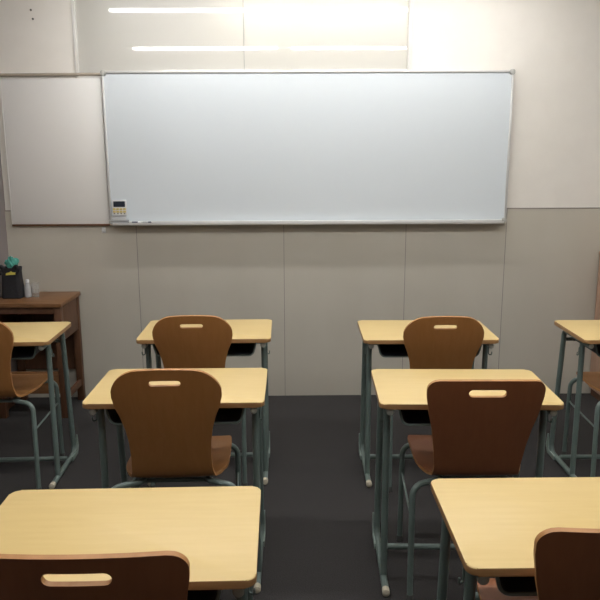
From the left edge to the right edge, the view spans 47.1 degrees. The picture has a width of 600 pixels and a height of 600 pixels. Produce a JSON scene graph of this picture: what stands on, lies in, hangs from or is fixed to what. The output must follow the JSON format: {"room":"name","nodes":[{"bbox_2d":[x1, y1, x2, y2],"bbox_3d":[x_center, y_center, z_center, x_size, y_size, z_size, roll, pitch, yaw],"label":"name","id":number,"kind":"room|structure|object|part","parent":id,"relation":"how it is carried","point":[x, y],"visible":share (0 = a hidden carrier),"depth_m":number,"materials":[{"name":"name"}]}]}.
{"room":"classroom","nodes":[
{"label":"classroom","id":0,"kind":"room"},
{"bbox_2d":[0,154,17,398],"bbox_3d":[-1.823,0.091,0.855,0.100,2.500,6.880,0,12,-1],"label":"wall","id":1,"kind":"structure","parent":0,"point":[4,254],"depth_m":4.19,"materials":[{"name":"beige paint"}]},
{"bbox_2d":[8,397,15,408],"bbox_3d":[-1.765,1.288,1.089,0.008,0.060,6.860,0,12,-1],"label":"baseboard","id":2,"kind":"structure","parent":1,"relation":"attached to","point":[10,404],"depth_m":4.28,"materials":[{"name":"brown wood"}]},
{"bbox_2d":[0,393,599,599],"bbox_3d":[0.708,1.240,1.679,5.165,0.100,8.180,0,12,-1],"label":"floor","id":3,"kind":"structure","parent":0,"point":[319,504],"depth_m":3.29,"materials":[{"name":"grey carpet"}]},
{"bbox_2d":[0,322,64,489],"bbox_3d":[-1.425,0.445,3.255,0.453,0.847,0.488,0,12,-1],"label":"chair","id":4,"kind":"object","parent":3,"relation":"on","point":[17,386],"visible":0.91,"depth_m":3.14,"materials":[{"name":"brown wood"}]},
{"bbox_3d":[-1.262,0.636,3.330,0.125,0.429,0.406,0,12,-1],"label":"frame","id":5,"kind":"part","parent":4,"relation":"part of","materials":[{"name":"grey metal"}]},
{"bbox_2d":[0,322,78,488],"bbox_3d":[-1.437,0.496,3.331,0.608,0.710,0.422,-1,12,-3],"label":"school desk","id":6,"kind":"object","parent":3,"relation":"on","point":[30,338],"visible":0.99,"depth_m":3.28,"materials":[{"name":"beige wood"}]},
{"bbox_2d":[11,346,39,359],"bbox_3d":[-1.435,0.209,3.247,0.490,0.076,0.298,0,12,-1],"label":"tray","id":7,"kind":"object","parent":6,"relation":"on","point":[18,352],"depth_m":3.20,"materials":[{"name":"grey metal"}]},
{"bbox_3d":[-1.163,0.524,3.243,0.025,0.659,0.024,-1,12,-3],"label":"post","id":8,"kind":"part","parent":6,"relation":"part of","materials":[{"name":"grey metal"}]},
{"bbox_3d":[-1.168,0.503,3.341,0.024,0.690,0.386,-1,12,-3],"label":"frame","id":9,"kind":"part","parent":6,"relation":"part of","materials":[{"name":"grey metal"}]},
{"bbox_2d":[0,291,85,417],"bbox_3d":[-1.586,0.327,4.204,0.424,0.700,0.377,0,12,-1],"label":"wooden table","id":10,"kind":"object","parent":3,"relation":"on","point":[63,306],"visible":0.49,"depth_m":4.16,"materials":[{"name":"brown wood"}]},
{"bbox_3d":[-1.769,0.371,4.051,0.040,0.676,0.040,0,12,-1],"label":"leg","id":11,"kind":"part","parent":10,"relation":"part of","materials":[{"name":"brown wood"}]},
{"bbox_3d":[-1.779,0.110,4.157,0.016,0.206,0.273,0,12,-1],"label":"panel","id":12,"kind":"part","parent":10,"relation":"part of","materials":[{"name":"brown wood"}]},
{"bbox_2d":[0,265,24,298],"bbox_3d":[-1.719,-0.115,4.112,0.135,0.204,0.099,0,12,-1],"label":"caddy","id":13,"kind":"object","parent":10,"relation":"on","point":[12,278],"visible":0.98,"depth_m":4.08,"materials":[{"name":"black plastic"}]},
{"bbox_2d":[4,256,18,267],"bbox_3d":[-1.717,-0.214,4.093,0.085,0.099,0.060,0,12,-1],"label":"cloth","id":14,"kind":"object","parent":13,"relation":"in","point":[10,262],"visible":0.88,"depth_m":4.08,"materials":[{"name":"teal fabric"}]},
{"bbox_3d":[-1.772,0.309,4.357,0.040,0.676,0.040,0,12,-1],"label":"leg","id":15,"kind":"part","parent":10,"relation":"part of","materials":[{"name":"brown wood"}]},
{"bbox_2d":[24,279,31,297],"bbox_3d":[-1.635,-0.070,4.136,0.046,0.106,0.046,0,12,-1],"label":"bottle","id":16,"kind":"object","parent":10,"relation":"on","point":[27,288],"visible":1,"depth_m":4.12,"materials":[{"name":"white plastic"}]},
{"bbox_2d":[31,282,38,296],"bbox_3d":[-1.591,-0.061,4.143,0.047,0.086,0.047,0,12,-1],"label":"clear cup","id":17,"kind":"object","parent":10,"relation":"on","point":[35,285],"visible":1,"depth_m":4.13,"materials":[{"name":"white plastic"}]},
{"bbox_3d":[-1.589,0.206,4.356,0.364,0.476,0.010,0,12,-1],"label":"panel","id":18,"kind":"part","parent":10,"relation":"part of","materials":[{"name":"brown wood"}]},
{"bbox_3d":[-1.401,0.369,4.054,0.040,0.676,0.040,0,12,-1],"label":"leg","id":19,"kind":"part","parent":10,"relation":"part of","materials":[{"name":"brown wood"}]},
{"bbox_3d":[-1.395,0.108,4.161,0.016,0.206,0.273,0,12,-1],"label":"panel","id":20,"kind":"part","parent":10,"relation":"part of","materials":[{"name":"brown wood"}]},
{"bbox_3d":[-1.399,0.551,4.251,0.018,0.040,0.273,0,12,-1],"label":"rail","id":21,"kind":"part","parent":10,"relation":"part of","materials":[{"name":"brown wood"}]},
{"bbox_3d":[-1.404,0.307,4.361,0.040,0.676,0.040,0,12,-1],"label":"leg","id":22,"kind":"part","parent":10,"relation":"part of","materials":[{"name":"brown wood"}]},
{"bbox_2d":[0,551,189,599],"bbox_3d":[-0.383,0.800,1.471,0.453,0.854,0.488,0,12,-1],"label":"chair","id":23,"kind":"object","parent":3,"relation":"on","point":[153,575],"visible":0.98,"depth_m":1.17,"materials":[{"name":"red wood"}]},
{"bbox_2d":[0,486,260,599],"bbox_3d":[-0.393,0.847,1.587,0.608,0.710,0.422,-1,12,-2],"label":"school desk","id":24,"kind":"object","parent":3,"relation":"on","point":[216,529],"visible":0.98,"depth_m":1.51,"materials":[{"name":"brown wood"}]},
{"bbox_2d":[187,590,221,599],"bbox_3d":[-0.392,0.559,1.504,0.485,0.076,0.290,0,12,-1],"label":"tray","id":25,"kind":"object","parent":24,"relation":"on","point":[192,594],"depth_m":1.41,"materials":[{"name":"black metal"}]},
{"bbox_3d":[-0.121,0.875,1.495,0.025,0.659,0.024,-1,12,-2],"label":"post","id":26,"kind":"part","parent":24,"relation":"part of","materials":[{"name":"grey metal"}]},
{"bbox_3d":[-0.124,0.854,1.593,0.024,0.690,0.386,-1,12,-2],"label":"frame","id":27,"kind":"part","parent":24,"relation":"part of","materials":[{"name":"grey metal"}]},
{"bbox_2d":[82,368,267,592],"bbox_3d":[-0.425,0.649,2.560,0.608,0.710,0.422,0,12,-1],"label":"school desk","id":28,"kind":"object","parent":3,"relation":"on","point":[242,388],"visible":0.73,"depth_m":2.44,"materials":[{"name":"beige wood"}]},
{"bbox_3d":[-0.693,0.682,2.457,0.025,0.659,0.024,0,12,-1],"label":"post","id":29,"kind":"part","parent":28,"relation":"part of","materials":[{"name":"grey metal"}]},
{"bbox_3d":[-0.694,0.661,2.554,0.024,0.690,0.386,0,12,-1],"label":"frame","id":30,"kind":"part","parent":28,"relation":"part of","materials":[{"name":"grey metal"}]},
{"bbox_2d":[105,408,244,424],"bbox_3d":[-0.425,0.361,2.477,0.484,0.076,0.283,0,12,-1],"label":"tray","id":31,"kind":"object","parent":28,"relation":"on","point":[224,415],"depth_m":2.38,"materials":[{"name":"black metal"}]},
{"bbox_3d":[-0.156,0.657,2.562,0.024,0.690,0.386,0,12,-1],"label":"frame","id":32,"kind":"part","parent":28,"relation":"part of","materials":[{"name":"grey metal"}]},
{"bbox_3d":[-0.155,0.678,2.464,0.025,0.659,0.024,0,12,-1],"label":"post","id":33,"kind":"part","parent":28,"relation":"part of","materials":[{"name":"grey metal"}]},
{"bbox_2d":[111,368,240,487],"bbox_3d":[-0.432,0.592,2.458,0.453,0.868,0.488,-1,12,-2],"label":"chair","id":34,"kind":"object","parent":3,"relation":"on","point":[169,428],"visible":0.91,"depth_m":2.23,"materials":[{"name":"brown wood"}]},
{"bbox_3d":[-0.595,0.797,2.528,0.125,0.429,0.406,-1,12,-2],"label":"frame","id":35,"kind":"part","parent":34,"relation":"part of","materials":[{"name":"grey metal"}]},
{"bbox_3d":[-0.271,0.793,2.541,0.125,0.429,0.406,-1,12,-2],"label":"frame","id":36,"kind":"part","parent":34,"relation":"part of","materials":[{"name":"grey metal"}]},
{"bbox_2d":[150,315,247,487],"bbox_3d":[-0.480,0.434,3.291,0.453,0.847,0.488,-1,12,-2],"label":"chair","id":37,"kind":"object","parent":3,"relation":"on","point":[206,346],"visible":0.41,"depth_m":3.03,"materials":[{"name":"brown wood"}]},
{"bbox_3d":[-0.319,0.624,3.371,0.125,0.429,0.406,-1,12,-2],"label":"frame","id":38,"kind":"part","parent":37,"relation":"part of","materials":[{"name":"grey metal"}]},
{"bbox_2d":[136,319,271,485],"bbox_3d":[-0.440,0.484,3.373,0.608,0.710,0.422,-1,12,-1],"label":"school desk","id":39,"kind":"object","parent":3,"relation":"on","point":[247,333],"visible":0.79,"depth_m":3.27,"materials":[{"name":"beige wood"}]},
{"bbox_3d":[-0.706,0.517,3.266,0.025,0.659,0.024,-1,12,-1],"label":"post","id":40,"kind":"part","parent":39,"relation":"part of","materials":[{"name":"grey metal"}]},
{"bbox_3d":[-0.709,0.496,3.364,0.024,0.690,0.386,-1,12,-1],"label":"frame","id":41,"kind":"part","parent":39,"relation":"part of","materials":[{"name":"grey metal"}]},
{"bbox_2d":[152,343,256,356],"bbox_3d":[-0.438,0.196,3.289,0.484,0.076,0.288,0,12,-1],"label":"tray","id":42,"kind":"object","parent":39,"relation":"on","point":[235,349],"depth_m":3.22,"materials":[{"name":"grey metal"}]},
{"bbox_3d":[-0.171,0.491,3.377,0.024,0.690,0.386,-1,12,-1],"label":"frame","id":43,"kind":"part","parent":39,"relation":"part of","materials":[{"name":"grey metal"}]},
{"bbox_3d":[-0.168,0.512,3.279,0.025,0.659,0.024,-1,12,-1],"label":"post","id":44,"kind":"part","parent":39,"relation":"part of","materials":[{"name":"grey metal"}]},
{"bbox_2d":[357,320,498,486],"bbox_3d":[0.591,0.485,3.348,0.608,0.710,0.422,0,12,0],"label":"school desk","id":45,"kind":"object","parent":3,"relation":"on","point":[387,335],"visible":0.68,"depth_m":3.26,"materials":[{"name":"beige wood"}]},
{"bbox_3d":[0.323,0.496,3.346,0.024,0.690,0.386,0,12,0],"label":"frame","id":46,"kind":"part","parent":45,"relation":"part of","materials":[{"name":"grey metal"}]},
{"bbox_3d":[0.322,0.517,3.249,0.025,0.659,0.024,0,12,0],"label":"post","id":47,"kind":"part","parent":45,"relation":"part of","materials":[{"name":"grey metal"}]},
{"bbox_2d":[377,344,481,357],"bbox_3d":[0.588,0.197,3.264,0.484,0.076,0.288,0,12,-1],"label":"tray","id":48,"kind":"object","parent":45,"relation":"on","point":[385,350],"depth_m":3.21,"materials":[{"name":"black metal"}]},
{"bbox_3d":[0.860,0.515,3.247,0.025,0.659,0.024,0,12,0],"label":"post","id":49,"kind":"part","parent":45,"relation":"part of","materials":[{"name":"grey metal"}]},
{"bbox_2d":[382,316,483,491],"bbox_3d":[0.626,0.436,3.256,0.453,0.847,0.488,0,12,0],"label":"chair","id":50,"kind":"object","parent":3,"relation":"on","point":[427,346],"visible":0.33,"depth_m":2.99,"materials":[{"name":"brown wood"}]},
{"bbox_3d":[0.465,0.629,3.330,0.125,0.429,0.406,0,12,0],"label":"frame","id":51,"kind":"part","parent":50,"relation":"part of","materials":[{"name":"grey metal"}]},
{"bbox_2d":[371,369,563,596],"bbox_3d":[0.574,0.650,2.537,0.608,0.710,0.422,0,12,1],"label":"school desk","id":52,"kind":"object","parent":3,"relation":"on","point":[404,391],"visible":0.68,"depth_m":2.46,"materials":[{"name":"beige wood"}]},
{"bbox_3d":[0.305,0.660,2.541,0.024,0.690,0.386,0,12,1],"label":"frame","id":53,"kind":"part","parent":52,"relation":"part of","materials":[{"name":"grey metal"}]},
{"bbox_3d":[0.303,0.681,2.443,0.025,0.659,0.024,0,12,1],"label":"post","id":54,"kind":"part","parent":52,"relation":"part of","materials":[{"name":"grey metal"}]},
{"bbox_2d":[398,410,539,425],"bbox_3d":[0.570,0.362,2.453,0.489,0.076,0.297,0,12,-1],"label":"tray","id":55,"kind":"object","parent":52,"relation":"on","point":[408,417],"depth_m":2.38,"materials":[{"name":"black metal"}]},
{"bbox_3d":[0.843,0.660,2.529,0.024,0.690,0.386,0,12,1],"label":"frame","id":56,"kind":"part","parent":52,"relation":"part of","materials":[{"name":"grey metal"}]},
{"bbox_3d":[0.841,0.681,2.431,0.025,0.659,0.024,0,12,1],"label":"post","id":57,"kind":"part","parent":52,"relation":"part of","materials":[{"name":"grey metal"}]},
{"bbox_2d":[396,379,545,599],"bbox_3d":[0.596,0.608,2.466,0.453,0.827,0.488,0,12,1],"label":"chair","id":58,"kind":"object","parent":3,"relation":"on","point":[472,436],"visible":0.92,"depth_m":2.24,"materials":[{"name":"brown wood"}]},
{"bbox_3d":[0.434,0.790,2.539,0.125,0.429,0.406,0,12,1],"label":"frame","id":59,"kind":"part","parent":58,"relation":"part of","materials":[{"name":"grey metal"}]},
{"bbox_2d":[431,477,599,599],"bbox_3d":[0.634,0.834,1.634,0.608,0.710,0.422,0,12,-1],"label":"school desk","id":60,"kind":"object","parent":3,"relation":"on","point":[493,525],"visible":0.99,"depth_m":1.56,"materials":[{"name":"beige wood"}]},
{"bbox_3d":[0.365,0.845,1.629,0.024,0.690,0.386,0,12,-1],"label":"frame","id":61,"kind":"part","parent":60,"relation":"part of","materials":[{"name":"grey metal"}]},
{"bbox_3d":[0.366,0.866,1.531,0.025,0.659,0.024,0,12,-1],"label":"post","id":62,"kind":"part","parent":60,"relation":"part of","materials":[{"name":"grey metal"}]},
{"bbox_2d":[495,576,536,595],"bbox_3d":[0.633,0.546,1.551,0.484,0.076,0.282,0,12,-1],"label":"tray","id":63,"kind":"object","parent":60,"relation":"on","point":[508,586],"depth_m":1.44,"materials":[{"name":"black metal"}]},
{"bbox_2d":[475,527,599,599],"bbox_3d":[0.624,0.782,1.542,0.453,0.854,0.488,0,12,1],"label":"chair","id":64,"kind":"object","parent":3,"relation":"on","point":[566,560],"visible":0.84,"depth_m":1.27,"materials":[{"name":"brown wood"}]},
{"bbox_3d":[0.463,0.978,1.619,0.125,0.429,0.406,0,12,1],"label":"frame","id":65,"kind":"part","parent":64,"relation":"part of","materials":[{"name":"grey metal"}]},
{"bbox_2d":[546,320,599,476],"bbox_3d":[1.572,0.483,3.336,0.608,0.710,0.422,0,12,0],"label":"school desk","id":66,"kind":"object","parent":3,"relation":"on","point":[585,332],"visible":0.91,"depth_m":3.28,"materials":[{"name":"beige wood"}]},
{"bbox_3d":[1.304,0.515,3.236,0.025,0.659,0.024,0,12,0],"label":"post","id":67,"kind":"part","parent":66,"relation":"part of","materials":[{"name":"grey metal"}]},
{"bbox_2d":[576,340,599,356],"bbox_3d":[1.570,0.196,3.253,0.484,0.076,0.285,0,12,-1],"label":"tray","id":68,"kind":"object","parent":66,"relation":"on","point":[596,349],"depth_m":3.17,"materials":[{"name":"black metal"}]},
{"bbox_2d":[561,372,599,476],"bbox_3d":[1.561,0.433,3.253,0.453,0.847,0.488,0,12,0],"label":"chair","id":69,"kind":"object","parent":3,"relation":"on","point":[592,379],"visible":0.78,"depth_m":3.34,"materials":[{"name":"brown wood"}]},
{"bbox_2d":[589,251,599,400],"bbox_3d":[2.178,0.195,4.187,0.612,0.937,0.437,0,12,-1],"label":"base cabinet","id":70,"kind":"object","parent":3,"relation":"on","point":[595,360],"visible":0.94,"depth_m":4.35,"materials":[{"name":"brown wood"}]},
{"bbox_2d":[0,0,599,209],"bbox_3d":[0.670,-0.620,4.301,4.965,2.500,0.100,0,12,-1],"label":"wall","id":71,"kind":"structure","parent":0,"point":[552,47],"depth_m":4.08,"materials":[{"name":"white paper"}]},
{"bbox_2d":[0,73,100,76],"bbox_3d":[-1.495,-1.332,4.072,0.640,0.022,0.020,0,12,-1],"label":"trim","id":72,"kind":"structure","parent":71,"relation":"attached to","point":[1,74],"depth_m":4.06,"materials":[{"name":"beige"}]},
{"bbox_2d":[0,78,109,225],"bbox_3d":[-1.472,-0.881,4.149,0.600,0.869,0.016,0,12,-1],"label":"panel","id":73,"kind":"object","parent":71,"relation":"attached to","point":[54,136],"visible":1,"depth_m":4.14,"materials":[{"name":"white whiteboard surface"},{"name":"aluminium"}]},
{"bbox_3d":[-1.469,-0.461,4.235,0.597,0.012,0.016,0,12,-1],"label":"rail","id":74,"kind":"part","parent":73,"relation":"part of","materials":[{"name":"grey metal"}]},
{"bbox_2d":[136,229,143,368],"bbox_3d":[-1.011,0.040,4.352,0.004,1.200,0.002,0,12,-1],"label":"trim","id":75,"kind":"structure","parent":71,"relation":"attached to","point":[136,229],"depth_m":4.33,"materials":[{"name":"grey"}]},
{"bbox_2d":[70,0,412,80],"bbox_3d":[-0.335,-1.568,4.054,1.992,0.535,0.042,0,12,-1],"label":"window","id":76,"kind":"structure","parent":71,"relation":"in","point":[108,35],"depth_m":4.06,"materials":[{"name":"white"}]},
{"bbox_3d":[-0.336,-1.322,4.104,1.952,0.032,0.042,0,12,-1],"label":"sill","id":77,"kind":"part","parent":76,"relation":"part of","materials":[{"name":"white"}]},
{"bbox_3d":[-0.824,-1.576,4.051,0.979,0.515,0.006,0,12,-1],"label":"pane","id":78,"kind":"part","parent":76,"relation":"part of","materials":[{"name":"glass"}]},
{"bbox_3d":[0.154,-1.582,4.061,0.969,0.515,0.006,0,12,-1],"label":"pane","id":79,"kind":"part","parent":76,"relation":"part of","materials":[{"name":"glass"}]},
{"bbox_2d":[283,225,284,346],"bbox_3d":[-0.099,0.034,4.362,0.004,1.200,0.002,0,12,-1],"label":"trim","id":80,"kind":"structure","parent":71,"relation":"attached to","point":[283,225],"depth_m":4.37,"materials":[{"name":"grey"}]},
{"bbox_2d":[5,209,599,396],"bbox_3d":[0.673,0.028,4.375,4.965,1.200,0.012,0,12,-1],"label":"wall panel","id":81,"kind":"object","parent":71,"relation":"attached to","point":[336,277],"depth_m":4.34,"materials":[{"name":"beige paint"}]},
{"bbox_2d":[5,207,599,210],"bbox_3d":[0.670,-0.563,4.253,4.965,0.007,0.013,0,12,-1],"label":"trim","id":82,"kind":"structure","parent":71,"relation":"attached to","point":[583,207],"depth_m":4.26,"materials":[{"name":"grey metal"}]},
{"bbox_2d":[100,69,514,225],"bbox_3d":[0.051,-0.908,4.127,2.441,0.906,0.085,0,12,-1],"label":"whiteboard","id":83,"kind":"object","parent":71,"relation":"attached to","point":[272,147],"visible":0.98,"depth_m":4.14,"materials":[{"name":"white plastic"}]},
{"bbox_3d":[-1.160,-0.908,4.135,0.013,0.867,0.024,0,12,-1],"label":"frame","id":84,"kind":"part","parent":83,"relation":"part of","materials":[{"name":"silver metal"}]},
{"bbox_2d":[112,216,125,219],"bbox_3d":[-1.107,-0.495,4.214,0.086,0.041,0.004,0,12,-1],"label":"note card","id":85,"kind":"object","parent":83,"relation":"attached to","point":[113,217],"visible":0.56,"depth_m":4.21,"materials":[{"name":"white paper"}]},
{"bbox_2d":[112,200,126,215],"bbox_3d":[-1.099,-0.562,4.191,0.086,0.094,0.018,0,12,-1],"label":"timer","id":86,"kind":"object","parent":83,"relation":"attached to","point":[119,207],"visible":1,"depth_m":4.18,"materials":[{"name":"white plastic"}]},
{"bbox_2d":[111,220,128,223],"bbox_3d":[-1.094,-0.474,4.185,0.104,0.026,0.032,0,12,-1],"label":"eraser","id":87,"kind":"object","parent":83,"relation":"on","point":[112,221],"visible":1,"depth_m":4.17,"materials":[{"name":"grey fabric"}]},
{"bbox_3d":[0.049,-1.347,4.060,2.434,0.013,0.024,0,12,-1],"label":"frame","id":88,"kind":"part","parent":83,"relation":"part of","materials":[{"name":"silver metal"}]},
{"bbox_2d":[112,221,503,225],"bbox_3d":[0.053,-0.469,4.200,2.374,0.016,0.052,0,12,-1],"label":"tray","id":89,"kind":"object","parent":83,"relation":"on","point":[130,223],"depth_m":4.18,"materials":[{"name":"silver metal"}]},
{"bbox_3d":[0.052,-0.483,4.236,2.434,0.016,0.024,0,12,-1],"label":"frame","id":90,"kind":"part","parent":83,"relation":"part of","materials":[{"name":"silver metal"}]},
{"bbox_3d":[1.261,-0.923,4.160,0.013,0.867,0.024,0,12,-1],"label":"frame","id":91,"kind":"part","parent":83,"relation":"part of","materials":[{"name":"silver metal"}]},
{"bbox_2d":[402,238,405,368],"bbox_3d":[0.660,0.030,4.369,0.004,1.200,0.002,0,12,-1],"label":"trim","id":92,"kind":"structure","parent":71,"relation":"attached to","point":[405,238],"depth_m":4.34,"materials":[{"name":"grey"}]},
{"bbox_2d":[498,209,507,368],"bbox_3d":[1.284,0.026,4.376,0.004,1.200,0.002,0,12,-1],"label":"trim","id":93,"kind":"structure","parent":71,"relation":"attached to","point":[507,209],"depth_m":4.36,"materials":[{"name":"grey"}]}
]}

